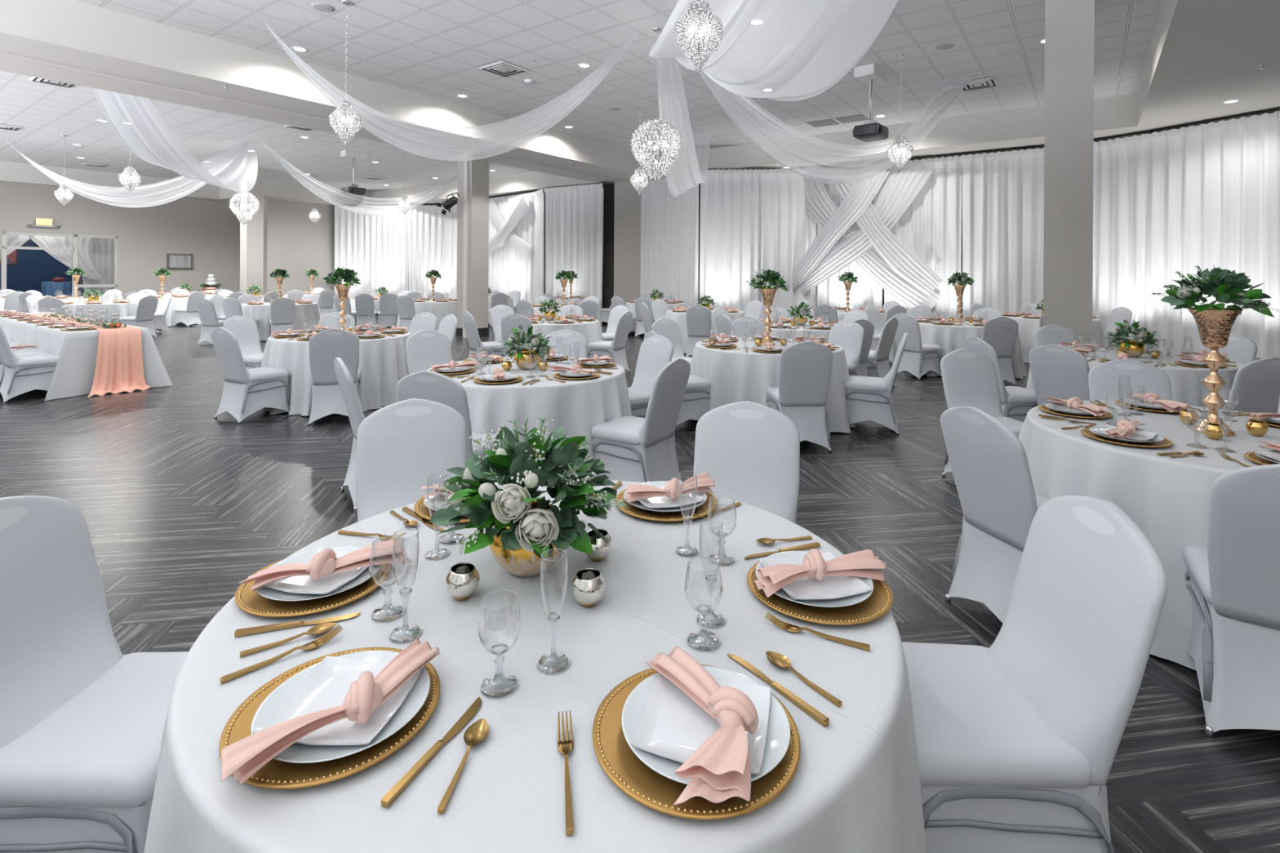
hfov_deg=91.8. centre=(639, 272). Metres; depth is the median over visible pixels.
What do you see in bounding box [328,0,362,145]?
crystal chandelier
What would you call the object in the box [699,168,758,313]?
curtain
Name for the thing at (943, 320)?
napkin
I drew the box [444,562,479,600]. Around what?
votive holder
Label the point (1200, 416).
champagne flute
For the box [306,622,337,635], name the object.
spoon bowl
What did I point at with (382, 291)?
floral centerpiece
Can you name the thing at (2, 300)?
tablecloth
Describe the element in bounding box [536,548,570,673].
champagne flute
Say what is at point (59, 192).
crystal chandelier
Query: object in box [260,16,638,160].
swag
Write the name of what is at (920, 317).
napkin
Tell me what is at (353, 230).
curtain
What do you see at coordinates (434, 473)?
bowl
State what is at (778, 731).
dinner plate
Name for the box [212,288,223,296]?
banquet chair
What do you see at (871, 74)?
ceiling projector
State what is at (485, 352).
water goblet
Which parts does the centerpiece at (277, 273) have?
beaded stem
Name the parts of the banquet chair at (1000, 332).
backrest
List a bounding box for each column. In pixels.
[240,167,263,295]
[456,152,488,337]
[1043,0,1094,344]
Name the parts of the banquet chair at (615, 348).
seat, backrest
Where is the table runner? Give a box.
[27,312,150,397]
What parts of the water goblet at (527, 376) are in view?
stem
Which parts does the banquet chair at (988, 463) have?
backrest, seat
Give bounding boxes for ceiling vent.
[0,124,23,130]
[26,76,75,88]
[80,161,108,166]
[282,124,313,130]
[362,175,386,179]
[476,59,528,76]
[806,118,839,127]
[834,114,868,123]
[961,75,999,91]
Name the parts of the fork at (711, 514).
handle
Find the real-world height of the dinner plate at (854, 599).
0.024 m
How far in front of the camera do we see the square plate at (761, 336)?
7.06 m
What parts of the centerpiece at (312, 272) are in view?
beaded stem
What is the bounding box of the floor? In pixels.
[0,321,1279,852]
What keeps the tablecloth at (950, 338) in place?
on the floor
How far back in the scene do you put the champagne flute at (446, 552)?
1.63 m
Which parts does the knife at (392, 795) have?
handle, blade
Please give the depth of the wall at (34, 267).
23.44 m
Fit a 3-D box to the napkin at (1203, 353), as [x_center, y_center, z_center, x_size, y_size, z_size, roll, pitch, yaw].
[5.029,0.719,5.548,0.325,0.067,0.094,0,0,40]
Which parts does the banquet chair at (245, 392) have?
backrest, seat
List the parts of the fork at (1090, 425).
handle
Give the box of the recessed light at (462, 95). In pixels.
[456,93,468,97]
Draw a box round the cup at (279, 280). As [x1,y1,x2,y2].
[275,277,284,285]
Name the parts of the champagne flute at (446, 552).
stem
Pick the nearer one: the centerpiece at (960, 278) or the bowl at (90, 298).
the centerpiece at (960, 278)
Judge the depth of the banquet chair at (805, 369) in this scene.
5.22 m
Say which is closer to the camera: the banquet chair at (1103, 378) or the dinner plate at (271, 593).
the dinner plate at (271, 593)
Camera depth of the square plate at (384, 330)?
7.47 m
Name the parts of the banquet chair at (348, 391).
backrest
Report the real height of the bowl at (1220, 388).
0.095 m
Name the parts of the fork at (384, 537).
handle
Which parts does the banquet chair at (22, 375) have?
backrest, seat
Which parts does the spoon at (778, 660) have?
handle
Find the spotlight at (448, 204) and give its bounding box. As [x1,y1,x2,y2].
[436,191,459,214]
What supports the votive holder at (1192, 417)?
on the tablecloth at (1167, 498)
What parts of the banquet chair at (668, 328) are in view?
backrest, seat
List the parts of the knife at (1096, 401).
handle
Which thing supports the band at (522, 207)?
hanging from the curtain rod at (544, 187)
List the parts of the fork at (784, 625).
handle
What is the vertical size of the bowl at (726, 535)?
0.095 m
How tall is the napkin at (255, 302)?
0.049 m
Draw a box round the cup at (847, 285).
[843,281,853,291]
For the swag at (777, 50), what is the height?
1.595 m
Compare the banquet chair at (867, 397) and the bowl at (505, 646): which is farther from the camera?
the banquet chair at (867, 397)
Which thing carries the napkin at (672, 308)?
on the dinner plate
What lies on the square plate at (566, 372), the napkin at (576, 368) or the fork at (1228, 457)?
the napkin at (576, 368)
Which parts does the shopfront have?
post, head rail, jamb post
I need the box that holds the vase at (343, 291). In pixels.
[333,284,351,300]
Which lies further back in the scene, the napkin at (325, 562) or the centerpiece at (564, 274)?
the centerpiece at (564, 274)
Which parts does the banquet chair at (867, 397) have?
seat, backrest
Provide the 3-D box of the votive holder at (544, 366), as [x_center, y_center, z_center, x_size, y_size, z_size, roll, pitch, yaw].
[-0.731,0.706,4.684,0.076,0.067,0.076,0,0,-16]
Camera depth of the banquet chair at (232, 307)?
12.68 m
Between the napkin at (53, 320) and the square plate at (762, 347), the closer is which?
the square plate at (762, 347)
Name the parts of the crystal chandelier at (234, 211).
frame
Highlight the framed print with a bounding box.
[0,248,17,265]
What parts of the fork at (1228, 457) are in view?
handle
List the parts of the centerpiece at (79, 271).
beaded stem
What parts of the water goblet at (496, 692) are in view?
stem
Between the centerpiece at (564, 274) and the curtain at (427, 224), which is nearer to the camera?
the centerpiece at (564, 274)
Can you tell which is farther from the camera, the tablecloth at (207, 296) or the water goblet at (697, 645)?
the tablecloth at (207, 296)
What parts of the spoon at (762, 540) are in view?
handle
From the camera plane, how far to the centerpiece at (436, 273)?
15.60 m
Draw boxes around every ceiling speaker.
[311,2,333,11]
[608,106,621,111]
[934,43,954,49]
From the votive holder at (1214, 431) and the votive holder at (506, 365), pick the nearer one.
the votive holder at (1214, 431)
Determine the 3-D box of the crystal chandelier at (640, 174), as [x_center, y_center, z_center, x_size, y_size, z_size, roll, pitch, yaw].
[-0.007,-2.455,12.491,0.376,1.791,0.378,0,0,31]
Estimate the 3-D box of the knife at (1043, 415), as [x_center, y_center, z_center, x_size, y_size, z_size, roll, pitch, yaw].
[2.180,0.752,3.183,0.018,0.009,0.232,0,0,-44]
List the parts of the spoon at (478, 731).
handle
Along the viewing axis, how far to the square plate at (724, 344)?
6.29 m
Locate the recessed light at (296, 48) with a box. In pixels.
[291,46,307,52]
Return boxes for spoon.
[240,622,337,657]
[390,510,417,526]
[437,718,488,813]
[755,535,812,544]
[765,651,841,706]
[1040,416,1080,422]
[1089,400,1104,406]
[1169,452,1204,457]
[1222,411,1244,413]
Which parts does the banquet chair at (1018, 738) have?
seat, backrest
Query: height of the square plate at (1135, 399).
0.018 m
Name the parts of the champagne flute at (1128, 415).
stem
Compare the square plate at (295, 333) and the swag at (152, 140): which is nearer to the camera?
the square plate at (295, 333)
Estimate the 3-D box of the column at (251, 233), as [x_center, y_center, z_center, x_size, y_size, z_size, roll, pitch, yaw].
[-12.730,-1.001,20.343,0.524,4.850,0.524,0,0,36]
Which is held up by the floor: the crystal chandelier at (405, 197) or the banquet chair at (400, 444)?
the banquet chair at (400, 444)
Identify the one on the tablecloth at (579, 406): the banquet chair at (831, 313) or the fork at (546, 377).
the fork at (546, 377)
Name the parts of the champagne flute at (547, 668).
stem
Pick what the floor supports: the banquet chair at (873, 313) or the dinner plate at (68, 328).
the banquet chair at (873, 313)
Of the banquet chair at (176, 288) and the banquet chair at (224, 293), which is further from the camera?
the banquet chair at (176, 288)
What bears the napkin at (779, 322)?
on the square plate
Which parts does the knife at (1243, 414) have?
handle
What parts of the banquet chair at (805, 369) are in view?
seat, backrest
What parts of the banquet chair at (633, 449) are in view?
seat, backrest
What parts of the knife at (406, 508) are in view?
handle, blade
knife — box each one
[234,612,359,636]
[381,697,481,808]
[402,506,444,530]
[522,378,536,385]
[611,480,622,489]
[727,653,829,727]
[744,542,820,559]
[1038,413,1092,423]
[1094,400,1115,409]
[1157,450,1199,455]
[1224,412,1256,416]
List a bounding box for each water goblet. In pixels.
[368,535,407,622]
[436,479,463,544]
[475,351,487,374]
[476,589,521,697]
[524,354,536,377]
[562,343,572,364]
[589,459,608,517]
[684,556,723,651]
[706,494,737,565]
[1089,339,1100,357]
[1105,391,1124,426]
[1126,383,1145,414]
[1143,343,1155,363]
[1162,338,1173,356]
[1185,408,1208,448]
[1218,388,1238,422]
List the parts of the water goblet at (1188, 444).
stem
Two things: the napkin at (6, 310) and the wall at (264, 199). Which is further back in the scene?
the wall at (264, 199)
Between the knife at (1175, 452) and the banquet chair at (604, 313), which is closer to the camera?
the knife at (1175, 452)
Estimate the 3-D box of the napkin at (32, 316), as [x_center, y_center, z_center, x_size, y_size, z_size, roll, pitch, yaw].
[-8.824,0.640,9.004,0.348,0.065,0.094,0,0,-9]
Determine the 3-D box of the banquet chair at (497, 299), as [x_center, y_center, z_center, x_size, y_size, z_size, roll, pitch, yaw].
[-3.900,1.005,16.907,0.444,0.936,0.584,0,0,-31]
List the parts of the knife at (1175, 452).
handle, blade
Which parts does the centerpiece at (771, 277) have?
beaded stem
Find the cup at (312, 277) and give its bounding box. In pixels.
[308,275,315,281]
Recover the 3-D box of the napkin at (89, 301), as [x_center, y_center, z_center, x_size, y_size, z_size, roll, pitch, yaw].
[-11.702,0.630,13.286,0.089,0.049,0.311,0,0,9]
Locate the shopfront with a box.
[0,231,118,296]
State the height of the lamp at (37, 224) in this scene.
0.136 m
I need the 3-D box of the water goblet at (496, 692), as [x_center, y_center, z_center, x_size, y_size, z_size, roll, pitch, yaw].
[-0.253,0.664,1.114,0.078,0.156,0.078,0,0,25]
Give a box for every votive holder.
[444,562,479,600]
[502,360,511,370]
[537,360,548,370]
[571,568,605,608]
[585,528,612,562]
[755,338,762,346]
[779,338,787,345]
[790,320,795,325]
[808,320,814,325]
[968,318,973,323]
[1116,350,1127,355]
[1149,350,1159,358]
[1178,409,1199,425]
[1202,422,1225,439]
[1244,419,1268,436]
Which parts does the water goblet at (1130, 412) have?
stem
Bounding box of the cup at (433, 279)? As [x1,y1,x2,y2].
[429,277,436,284]
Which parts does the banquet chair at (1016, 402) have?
backrest, seat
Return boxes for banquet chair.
[0,288,15,296]
[0,291,24,312]
[0,325,59,403]
[0,351,51,386]
[0,495,188,852]
[8,342,22,345]
[9,345,31,349]
[11,347,41,352]
[18,292,33,312]
[25,289,42,295]
[25,293,45,312]
[37,297,66,314]
[98,293,122,301]
[104,288,121,295]
[119,295,158,337]
[123,291,137,299]
[126,292,146,303]
[138,288,157,296]
[153,293,171,332]
[170,287,182,292]
[171,288,189,295]
[174,290,205,326]
[195,297,226,344]
[210,294,226,319]
[210,327,289,424]
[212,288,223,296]
[217,289,233,297]
[221,297,260,333]
[222,315,263,368]
[228,292,244,300]
[238,293,258,303]
[263,291,282,302]
[269,297,295,336]
[287,289,303,302]
[301,293,319,306]
[307,328,360,426]
[312,287,324,293]
[318,288,335,318]
[318,311,355,328]
[333,293,356,325]
[333,357,365,512]
[352,290,368,297]
[355,293,377,326]
[355,398,466,521]
[377,293,397,328]
[395,295,417,331]
[395,370,497,459]
[398,290,411,297]
[405,292,422,299]
[405,329,452,374]
[408,311,437,334]
[426,291,444,299]
[437,314,457,348]
[462,311,505,357]
[488,289,499,296]
[488,292,507,326]
[490,304,514,341]
[500,313,536,356]
[508,289,520,314]
[515,299,534,316]
[533,295,551,304]
[541,293,555,304]
[542,328,586,358]
[557,304,582,316]
[577,300,598,319]
[582,295,599,307]
[586,311,632,373]
[591,358,690,482]
[599,292,617,322]
[601,305,628,341]
[610,296,636,332]
[627,334,673,417]
[634,297,654,337]
[639,302,653,341]
[644,330,711,425]
[651,298,668,321]
[651,317,691,365]
[660,293,674,301]
[685,305,713,356]
[693,400,799,523]
[711,307,730,334]
[715,314,732,335]
[730,316,765,337]
[744,300,763,319]
[765,341,832,452]
[769,306,793,320]
[796,298,813,315]
[813,304,838,322]
[828,320,864,375]
[842,309,868,321]
[843,332,907,435]
[853,319,874,376]
[864,306,897,363]
[866,317,897,387]
[882,300,901,311]
[884,305,906,324]
[892,312,941,380]
[902,495,1167,852]
[906,306,932,317]
[940,348,1023,477]
[940,406,1049,623]
[963,337,1037,422]
[969,302,983,317]
[973,306,1001,319]
[982,316,1018,386]
[1020,302,1043,314]
[1028,344,1089,405]
[1035,324,1079,346]
[1039,313,1043,328]
[1088,358,1172,400]
[1104,306,1132,348]
[1182,463,1279,737]
[1200,333,1257,364]
[1223,356,1279,413]
[1277,396,1279,413]
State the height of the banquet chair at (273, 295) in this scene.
0.936 m
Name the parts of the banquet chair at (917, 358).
backrest, seat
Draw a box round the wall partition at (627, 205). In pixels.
[613,181,641,306]
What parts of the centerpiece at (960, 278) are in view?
beaded stem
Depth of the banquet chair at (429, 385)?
3.49 m
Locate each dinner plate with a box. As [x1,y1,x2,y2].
[41,321,62,324]
[51,324,75,327]
[64,327,91,329]
[250,650,430,763]
[256,546,381,600]
[275,332,302,336]
[306,328,324,331]
[356,327,378,329]
[357,333,382,337]
[381,329,404,333]
[423,484,504,511]
[433,366,471,373]
[467,357,497,362]
[477,373,518,382]
[539,353,564,359]
[558,371,595,377]
[581,360,612,366]
[621,665,790,785]
[623,480,706,512]
[707,343,733,346]
[754,336,777,339]
[755,346,783,351]
[755,551,873,607]
[811,325,831,328]
[1023,315,1039,318]
[1044,403,1105,415]
[1088,426,1164,443]
[1102,357,1142,361]
[1121,398,1167,410]
[1179,360,1208,366]
[1254,449,1279,463]
[1262,418,1279,424]
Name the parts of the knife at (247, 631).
handle, blade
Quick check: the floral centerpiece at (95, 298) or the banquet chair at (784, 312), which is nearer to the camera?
the banquet chair at (784, 312)
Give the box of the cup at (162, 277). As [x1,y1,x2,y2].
[158,275,166,282]
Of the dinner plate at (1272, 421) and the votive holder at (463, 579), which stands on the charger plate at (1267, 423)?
the dinner plate at (1272, 421)
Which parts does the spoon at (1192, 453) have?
handle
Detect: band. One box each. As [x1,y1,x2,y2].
[488,195,529,252]
[488,200,532,257]
[786,164,888,290]
[793,157,933,297]
[803,167,942,310]
[828,166,942,295]
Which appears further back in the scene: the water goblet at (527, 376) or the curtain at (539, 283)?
the curtain at (539, 283)
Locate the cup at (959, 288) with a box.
[952,284,966,297]
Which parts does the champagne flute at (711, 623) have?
stem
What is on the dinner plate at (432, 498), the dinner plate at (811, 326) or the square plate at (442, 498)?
the square plate at (442, 498)
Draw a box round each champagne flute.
[388,528,422,643]
[423,472,449,559]
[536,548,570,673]
[538,346,547,377]
[555,337,562,363]
[675,471,699,556]
[695,518,725,627]
[1117,375,1132,416]
[1118,385,1132,416]
[1156,337,1166,363]
[1197,377,1207,418]
[1214,400,1235,452]
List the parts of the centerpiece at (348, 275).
beaded stem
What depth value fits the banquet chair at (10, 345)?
8.19 m
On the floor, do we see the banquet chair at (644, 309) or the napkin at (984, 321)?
the banquet chair at (644, 309)
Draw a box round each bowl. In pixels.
[87,296,99,301]
[250,291,258,295]
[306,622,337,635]
[368,535,407,587]
[392,528,419,596]
[403,520,417,526]
[426,472,447,524]
[436,479,448,510]
[463,718,488,746]
[476,589,521,655]
[488,500,564,576]
[514,348,539,369]
[540,548,567,622]
[542,311,555,320]
[678,471,697,522]
[684,556,723,613]
[698,518,723,582]
[701,303,710,308]
[706,494,737,537]
[755,537,774,544]
[765,651,791,668]
[793,315,807,325]
[1105,391,1124,412]
[1118,340,1146,357]
[1118,375,1130,398]
[1126,383,1145,402]
[1185,408,1208,432]
[1191,452,1204,455]
[1217,400,1233,430]
[1218,388,1238,408]
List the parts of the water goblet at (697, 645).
stem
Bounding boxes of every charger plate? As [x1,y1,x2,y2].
[60,327,95,330]
[218,647,439,789]
[235,558,391,617]
[271,333,305,337]
[353,328,379,330]
[358,334,385,338]
[378,330,407,333]
[413,496,470,522]
[430,368,475,374]
[462,358,503,364]
[473,376,522,383]
[539,355,568,360]
[552,321,574,323]
[553,373,599,379]
[574,319,595,320]
[577,361,616,367]
[592,664,800,820]
[614,488,717,521]
[704,343,737,347]
[707,338,737,341]
[746,560,893,625]
[751,337,781,340]
[751,348,783,352]
[769,325,791,328]
[808,326,831,328]
[931,322,955,324]
[1038,404,1112,418]
[1080,427,1173,447]
[1098,358,1147,363]
[1115,400,1190,413]
[1173,360,1226,367]
[1244,451,1275,465]
[1247,415,1279,426]
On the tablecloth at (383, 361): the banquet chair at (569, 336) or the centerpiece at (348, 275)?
the centerpiece at (348, 275)
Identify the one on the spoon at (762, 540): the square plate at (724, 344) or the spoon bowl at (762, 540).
the spoon bowl at (762, 540)
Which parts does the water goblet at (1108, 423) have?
stem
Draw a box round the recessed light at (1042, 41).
[1038,38,1044,43]
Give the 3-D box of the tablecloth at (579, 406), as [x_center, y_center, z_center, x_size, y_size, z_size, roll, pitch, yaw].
[-0.891,1.114,4.773,1.763,0.749,1.752,0,0,-5]
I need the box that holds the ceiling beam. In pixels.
[0,56,613,182]
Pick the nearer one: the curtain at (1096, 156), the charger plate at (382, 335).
the charger plate at (382, 335)
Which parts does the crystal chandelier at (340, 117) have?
frame, chain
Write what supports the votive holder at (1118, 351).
on the tablecloth at (1184, 380)
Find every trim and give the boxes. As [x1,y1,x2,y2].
[0,52,617,179]
[462,153,469,337]
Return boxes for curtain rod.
[335,203,457,205]
[488,186,545,198]
[545,182,604,188]
[648,168,804,182]
[824,146,1044,167]
[1093,109,1279,142]
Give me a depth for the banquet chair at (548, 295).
16.53 m
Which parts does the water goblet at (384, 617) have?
stem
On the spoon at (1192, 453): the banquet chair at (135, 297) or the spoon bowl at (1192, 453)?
the spoon bowl at (1192, 453)
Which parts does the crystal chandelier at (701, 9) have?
frame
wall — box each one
[0,182,239,299]
[0,238,84,296]
[239,199,265,295]
[264,198,371,296]
[408,168,962,319]
[601,183,614,308]
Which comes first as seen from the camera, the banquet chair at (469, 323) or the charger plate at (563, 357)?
the charger plate at (563, 357)
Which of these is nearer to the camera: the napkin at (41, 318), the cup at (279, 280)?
the napkin at (41, 318)
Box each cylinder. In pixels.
[64,309,72,319]
[75,311,84,320]
[88,307,95,319]
[88,312,97,324]
[98,307,107,320]
[110,315,119,322]
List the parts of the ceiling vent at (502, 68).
plate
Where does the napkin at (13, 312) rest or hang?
on the dinner plate
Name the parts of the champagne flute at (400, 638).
stem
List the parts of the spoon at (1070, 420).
handle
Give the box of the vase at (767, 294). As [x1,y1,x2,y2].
[759,288,777,306]
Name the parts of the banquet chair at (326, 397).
backrest, seat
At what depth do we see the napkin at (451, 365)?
4.59 m
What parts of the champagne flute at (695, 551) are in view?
stem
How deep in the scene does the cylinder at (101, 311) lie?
8.22 m
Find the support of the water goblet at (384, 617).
on the tablecloth at (855, 787)
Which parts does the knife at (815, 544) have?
blade, handle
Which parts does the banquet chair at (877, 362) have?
seat, backrest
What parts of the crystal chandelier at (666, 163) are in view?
frame, chain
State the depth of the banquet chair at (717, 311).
9.93 m
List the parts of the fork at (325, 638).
handle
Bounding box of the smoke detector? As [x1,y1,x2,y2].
[524,79,533,83]
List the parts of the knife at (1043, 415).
handle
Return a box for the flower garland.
[42,312,126,328]
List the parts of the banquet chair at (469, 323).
backrest, seat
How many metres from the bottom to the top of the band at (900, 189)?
3.449 m
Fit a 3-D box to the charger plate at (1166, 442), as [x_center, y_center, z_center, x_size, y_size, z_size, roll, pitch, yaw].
[2.198,0.749,2.810,0.328,0.016,0.328,0,0,42]
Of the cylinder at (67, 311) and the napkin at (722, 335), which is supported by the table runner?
the cylinder at (67, 311)
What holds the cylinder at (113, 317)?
on the table runner
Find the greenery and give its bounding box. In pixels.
[200,283,222,286]
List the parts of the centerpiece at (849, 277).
beaded stem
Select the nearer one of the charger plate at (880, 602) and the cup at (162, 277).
the charger plate at (880, 602)
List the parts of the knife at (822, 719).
blade, handle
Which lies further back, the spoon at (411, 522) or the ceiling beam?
the ceiling beam
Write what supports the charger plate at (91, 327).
on the tablecloth at (73, 375)
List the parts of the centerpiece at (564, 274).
beaded stem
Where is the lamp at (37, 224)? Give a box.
[26,222,60,227]
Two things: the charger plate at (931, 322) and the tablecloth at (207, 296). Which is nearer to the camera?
the charger plate at (931, 322)
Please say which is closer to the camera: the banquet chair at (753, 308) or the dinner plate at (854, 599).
the dinner plate at (854, 599)
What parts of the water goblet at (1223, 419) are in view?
stem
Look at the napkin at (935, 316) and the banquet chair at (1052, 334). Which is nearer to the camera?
the banquet chair at (1052, 334)
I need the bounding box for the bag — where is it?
[52,276,65,281]
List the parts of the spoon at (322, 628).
handle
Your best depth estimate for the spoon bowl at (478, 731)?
0.99 m
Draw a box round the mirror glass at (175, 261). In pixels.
[169,255,191,267]
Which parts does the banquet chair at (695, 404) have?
backrest, seat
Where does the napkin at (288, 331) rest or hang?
on the square plate at (295, 333)
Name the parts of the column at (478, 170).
baseboard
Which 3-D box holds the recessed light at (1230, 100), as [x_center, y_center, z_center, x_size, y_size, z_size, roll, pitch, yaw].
[9.289,-2.687,9.751,0.216,0.010,0.216,0,0,0]
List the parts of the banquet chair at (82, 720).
backrest, seat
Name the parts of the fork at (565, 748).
handle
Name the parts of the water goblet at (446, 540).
stem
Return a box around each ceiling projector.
[340,149,367,195]
[852,63,888,142]
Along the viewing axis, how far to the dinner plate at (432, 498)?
1.94 m
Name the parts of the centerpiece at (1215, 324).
beaded stem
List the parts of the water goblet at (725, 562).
stem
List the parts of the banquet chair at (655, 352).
seat, backrest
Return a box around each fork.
[219,624,342,684]
[337,529,405,540]
[460,374,475,382]
[544,376,565,382]
[557,710,573,835]
[693,502,741,518]
[764,612,870,650]
[1061,422,1097,429]
[1167,362,1196,368]
[1186,405,1209,412]
[1217,450,1251,466]
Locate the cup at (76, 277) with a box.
[71,275,80,282]
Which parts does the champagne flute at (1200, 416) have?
stem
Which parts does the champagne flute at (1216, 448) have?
stem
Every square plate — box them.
[251,656,424,745]
[263,546,368,595]
[278,332,301,334]
[356,333,382,336]
[360,326,377,328]
[384,329,402,331]
[432,482,499,509]
[437,366,469,371]
[466,357,493,360]
[481,373,515,380]
[544,352,563,357]
[562,370,591,375]
[583,360,608,364]
[631,672,769,774]
[638,480,704,509]
[711,337,732,339]
[713,342,733,345]
[755,335,776,337]
[757,346,782,350]
[760,551,871,599]
[802,339,825,342]
[1052,403,1091,413]
[1066,345,1088,347]
[1093,424,1157,440]
[1104,356,1140,361]
[1127,397,1164,408]
[1178,360,1205,364]
[1255,451,1279,461]
[1266,417,1279,422]
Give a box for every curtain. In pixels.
[0,234,30,260]
[26,235,103,279]
[82,237,113,294]
[333,205,371,300]
[370,204,408,297]
[408,204,445,297]
[444,204,457,299]
[488,195,508,295]
[507,192,534,304]
[533,188,544,298]
[543,182,603,308]
[640,177,666,301]
[664,177,698,307]
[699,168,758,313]
[757,168,816,320]
[815,163,883,309]
[883,155,961,319]
[961,147,1044,319]
[1092,141,1100,317]
[1097,133,1146,344]
[1144,111,1279,359]
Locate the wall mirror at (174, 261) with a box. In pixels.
[166,253,192,269]
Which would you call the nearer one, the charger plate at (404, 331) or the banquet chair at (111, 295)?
the charger plate at (404, 331)
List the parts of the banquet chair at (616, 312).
seat, backrest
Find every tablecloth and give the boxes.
[0,296,4,309]
[0,311,172,400]
[40,281,71,296]
[59,296,88,302]
[64,301,137,321]
[143,480,926,852]
[155,296,200,326]
[157,293,212,301]
[195,288,225,293]
[224,296,285,302]
[240,302,319,341]
[260,329,411,416]
[284,293,336,312]
[350,297,398,328]
[395,299,457,332]
[426,356,631,479]
[488,296,514,325]
[495,317,603,358]
[533,304,602,333]
[555,297,583,304]
[625,301,688,335]
[664,309,746,355]
[688,337,856,432]
[765,321,831,342]
[807,309,886,327]
[903,319,1026,380]
[1001,314,1106,363]
[1017,400,1279,670]
[1026,347,1244,408]
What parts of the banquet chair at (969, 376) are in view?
backrest, seat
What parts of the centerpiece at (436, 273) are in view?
beaded stem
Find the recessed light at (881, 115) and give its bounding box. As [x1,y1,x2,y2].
[875,114,885,117]
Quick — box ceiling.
[0,0,1162,191]
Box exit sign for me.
[26,217,60,227]
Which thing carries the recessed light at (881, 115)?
in the ceiling
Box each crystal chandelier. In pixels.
[53,134,74,206]
[118,150,142,193]
[229,192,259,224]
[308,171,320,224]
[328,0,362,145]
[397,150,411,215]
[630,105,648,195]
[631,27,681,183]
[674,0,723,71]
[887,53,914,172]
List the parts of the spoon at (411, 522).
handle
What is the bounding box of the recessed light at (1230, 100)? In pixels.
[1222,99,1240,103]
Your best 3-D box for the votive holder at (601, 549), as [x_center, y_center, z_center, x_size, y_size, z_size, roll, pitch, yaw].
[-0.110,0.710,1.610,0.076,0.067,0.076,0,0,45]
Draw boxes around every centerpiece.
[66,266,86,297]
[82,288,103,301]
[153,267,171,297]
[179,284,193,292]
[246,284,261,295]
[269,268,289,297]
[305,269,319,293]
[323,266,362,330]
[373,286,388,297]
[423,269,441,301]
[429,416,628,576]
[501,324,555,369]
[538,299,560,320]
[555,270,573,306]
[568,271,577,297]
[648,288,664,300]
[697,294,715,308]
[746,268,787,345]
[786,301,813,325]
[838,271,859,311]
[946,271,973,323]
[1035,300,1043,314]
[1105,320,1164,357]
[1151,265,1279,436]
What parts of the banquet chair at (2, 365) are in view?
backrest, seat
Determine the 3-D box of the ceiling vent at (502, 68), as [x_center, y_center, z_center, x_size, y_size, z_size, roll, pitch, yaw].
[-2.251,-3.349,10.225,0.600,0.030,0.600,0,0,36]
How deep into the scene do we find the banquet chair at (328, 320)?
8.34 m
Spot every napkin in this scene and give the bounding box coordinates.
[0,309,17,312]
[0,311,22,316]
[5,312,35,316]
[10,343,38,349]
[17,314,46,318]
[26,315,57,320]
[31,318,68,324]
[46,320,79,325]
[59,323,96,328]
[84,301,102,302]
[221,637,439,785]
[238,537,410,591]
[247,301,263,303]
[270,328,305,334]
[302,331,316,337]
[306,324,331,329]
[351,329,382,335]
[355,323,381,328]
[377,325,407,331]
[419,484,480,501]
[431,360,479,369]
[469,351,501,360]
[492,368,506,380]
[530,312,543,316]
[544,349,555,359]
[548,364,597,374]
[560,316,568,321]
[564,312,576,317]
[571,315,594,319]
[573,354,613,364]
[623,472,715,503]
[645,646,758,806]
[671,308,687,310]
[707,337,735,345]
[710,333,737,339]
[753,548,887,597]
[760,332,772,337]
[764,342,773,351]
[773,316,791,321]
[776,320,783,326]
[793,334,826,341]
[800,340,831,347]
[817,317,822,323]
[817,322,824,328]
[826,320,842,324]
[915,315,931,319]
[928,314,943,319]
[937,318,951,322]
[961,315,983,319]
[976,319,986,324]
[1003,312,1020,315]
[1022,314,1040,316]
[1044,395,1107,416]
[1059,340,1098,348]
[1062,345,1092,354]
[1105,416,1145,439]
[1115,352,1129,359]
[1128,392,1189,412]
[1177,354,1204,363]
[1178,349,1226,358]
[1248,413,1279,419]
[1258,440,1279,450]
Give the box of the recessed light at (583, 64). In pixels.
[577,62,591,67]
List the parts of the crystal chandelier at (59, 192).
chain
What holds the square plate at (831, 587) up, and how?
on the dinner plate at (854, 599)
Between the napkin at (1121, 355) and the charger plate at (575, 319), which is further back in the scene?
the charger plate at (575, 319)
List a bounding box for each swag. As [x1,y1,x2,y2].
[4,139,207,207]
[93,88,257,192]
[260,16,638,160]
[261,140,457,216]
[648,0,897,101]
[659,80,711,197]
[698,71,977,184]
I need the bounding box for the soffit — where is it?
[0,0,1279,206]
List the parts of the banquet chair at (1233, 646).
seat, backrest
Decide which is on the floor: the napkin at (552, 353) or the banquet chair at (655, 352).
the banquet chair at (655, 352)
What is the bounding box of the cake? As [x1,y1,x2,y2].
[200,274,222,289]
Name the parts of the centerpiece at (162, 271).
beaded stem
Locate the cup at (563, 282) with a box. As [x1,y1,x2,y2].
[560,279,568,288]
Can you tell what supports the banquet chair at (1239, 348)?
on the floor
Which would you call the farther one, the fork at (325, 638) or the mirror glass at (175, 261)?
the mirror glass at (175, 261)
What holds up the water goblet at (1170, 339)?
on the tablecloth at (1184, 380)
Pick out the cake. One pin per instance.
(211, 283)
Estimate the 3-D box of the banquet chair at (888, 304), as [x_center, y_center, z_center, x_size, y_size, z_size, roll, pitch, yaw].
[5.056,1.058,12.864,0.584,0.936,0.444,0,0,-29]

